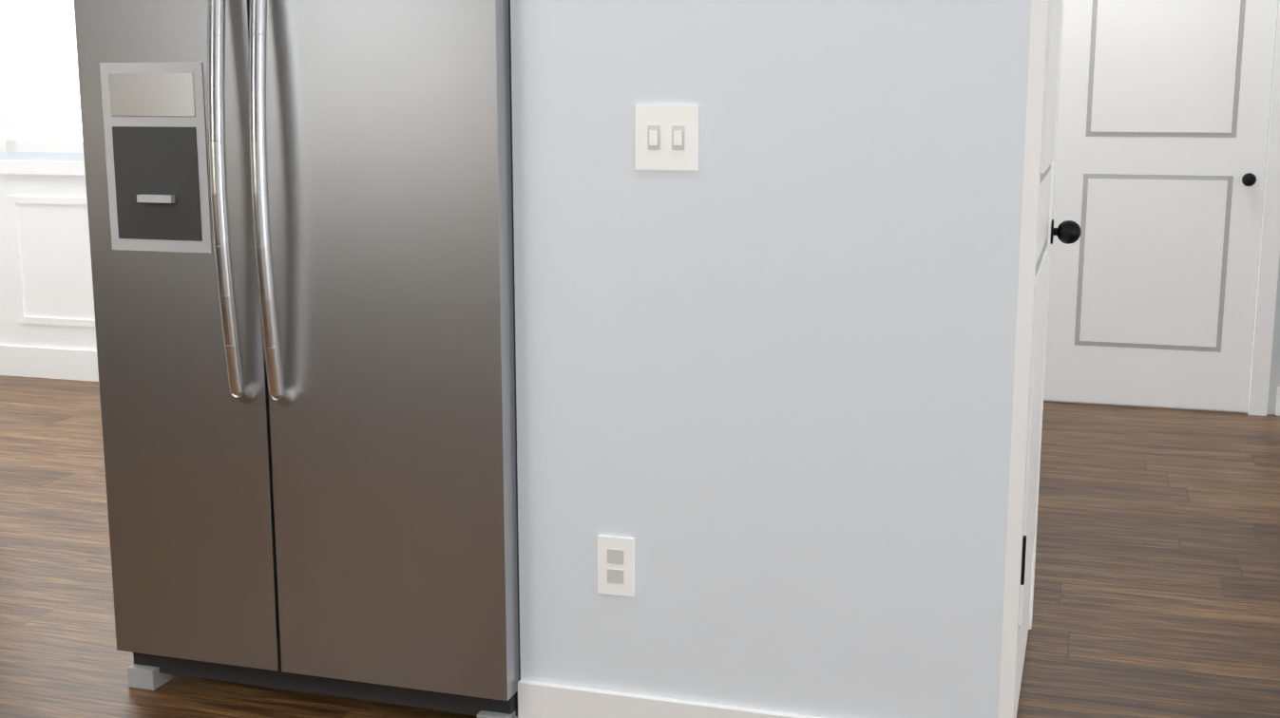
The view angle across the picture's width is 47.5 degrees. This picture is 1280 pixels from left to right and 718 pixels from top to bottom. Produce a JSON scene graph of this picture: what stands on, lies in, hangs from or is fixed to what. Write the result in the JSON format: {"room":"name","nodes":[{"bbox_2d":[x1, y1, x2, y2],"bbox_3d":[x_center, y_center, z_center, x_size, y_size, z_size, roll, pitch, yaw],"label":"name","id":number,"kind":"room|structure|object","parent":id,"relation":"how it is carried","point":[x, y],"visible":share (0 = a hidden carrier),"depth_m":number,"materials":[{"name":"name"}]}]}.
{"room":"kitchen","nodes":[
{"label":"kitchen","id":0,"kind":"room"},
{"bbox_2d":[0,152,84,161],"bbox_3d":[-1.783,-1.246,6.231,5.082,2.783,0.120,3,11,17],"label":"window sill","id":1,"kind":"structure","parent":0,"point":[43,156],"depth_m":6.50,"materials":[{"name":"white paint"}]},
{"bbox_2d":[0,0,83,152],"bbox_3d":[-2.427,-1.559,6.281,2.410,1.320,0.028,3,11,17],"label":"dining window","id":2,"kind":"structure","parent":1,"relation":"in","point":[40,106],"depth_m":6.41,"materials":[{"name":"white"}]},
{"bbox_2d":[0,160,98,382],"bbox_3d":[-1.974,-0.360,6.365,5.432,0.990,0.040,3,11,17],"label":"wainscoting","id":3,"kind":"structure","parent":1,"relation":"attached to","point":[47,329],"depth_m":6.59,"materials":[{"name":"white wood"}]},
{"bbox_2d":[0,375,1279,717],"bbox_3d":[-0.646,0.732,3.258,9.200,0.060,7.300,3,11,17],"label":"floor","id":4,"kind":"structure","parent":0,"point":[1157,575],"depth_m":3.91,"materials":[{"name":"brown wood"}]},
{"bbox_2d":[73,0,520,717],"bbox_3d":[-0.583,-0.235,3.221,0.910,1.855,0.925,3,11,17],"label":"fridge","id":5,"kind":"object","parent":4,"relation":"on","point":[301,232],"visible":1,"depth_m":2.87,"materials":[{"name":"grey metal"}]},
{"bbox_2d":[510,0,1031,717],"bbox_3d":[0.332,-0.935,4.494,1.860,2.783,3.832,3,11,17],"label":"wall","id":6,"kind":"structure","parent":0,"point":[765,361],"depth_m":2.65,"materials":[{"name":"white paint"}]},
{"bbox_2d":[597,534,634,597],"bbox_3d":[-0.046,0.401,2.810,0.072,0.116,0.008,3,11,17],"label":"outlet","id":7,"kind":"object","parent":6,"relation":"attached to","point":[616,565],"visible":1,"depth_m":2.81,"materials":[{"name":"white plastic"}]},
{"bbox_2d":[635,105,698,171],"bbox_3d":[0.047,-0.401,2.633,0.116,0.116,0.015,3,11,17],"label":"light switch","id":8,"kind":"object","parent":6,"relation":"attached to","point":[666,137],"visible":1,"depth_m":2.63,"materials":[{"name":"white plastic"}]},
{"bbox_2d":[517,680,821,717],"bbox_3d":[0.210,0.728,2.785,0.948,0.115,0.015,3,11,17],"label":"baseboard","id":9,"kind":"structure","parent":6,"relation":"attached to","point":[541,700],"depth_m":2.86,"materials":[{"name":"white wood"}]},
{"bbox_2d":[998,0,1063,717],"bbox_3d":[0.808,-0.338,2.931,0.026,2.160,0.975,3,11,17],"label":"trim","id":10,"kind":"structure","parent":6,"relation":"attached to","point":[1026,286],"depth_m":2.53,"materials":[{"name":"white wood"}]},
{"bbox_2d":[1013,0,1081,717],"bbox_3d":[0.836,-0.300,2.913,0.090,2.068,0.866,3,11,17],"label":"closet door","id":11,"kind":"structure","parent":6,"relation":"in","point":[1067,232],"depth_m":2.90,"materials":[{"name":"white"}]},
{"bbox_2d":[1043,0,1279,415],"bbox_3d":[2.904,-1.137,5.620,3.998,2.783,0.120,3,11,17],"label":"wall","id":12,"kind":"structure","parent":0,"point":[1274,379],"depth_m":5.87,"materials":[{"name":"white paint"}]},
{"bbox_2d":[1043,0,1278,411],"bbox_3d":[2.078,-0.822,5.819,0.800,2.068,0.097,3,11,17],"label":"door","id":13,"kind":"structure","parent":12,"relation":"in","point":[1163,117],"depth_m":5.86,"materials":[{"name":"white wood"}]},
{"bbox_2d":[1247,0,1279,416],"bbox_3d":[2.087,-0.860,5.842,0.950,2.160,0.035,3,11,17],"label":"door frame","id":14,"kind":"structure","parent":12,"relation":"attached to","point":[1265,314],"depth_m":5.78,"materials":[{"name":"white wood"}]},
{"bbox_2d":[1275,386,1279,416],"bbox_3d":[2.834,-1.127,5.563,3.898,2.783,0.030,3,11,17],"label":"baseboard","id":15,"kind":"structure","parent":12,"relation":"attached to","point":[1277,410],"depth_m":5.88,"materials":[{"name":"white wood"}]}
]}

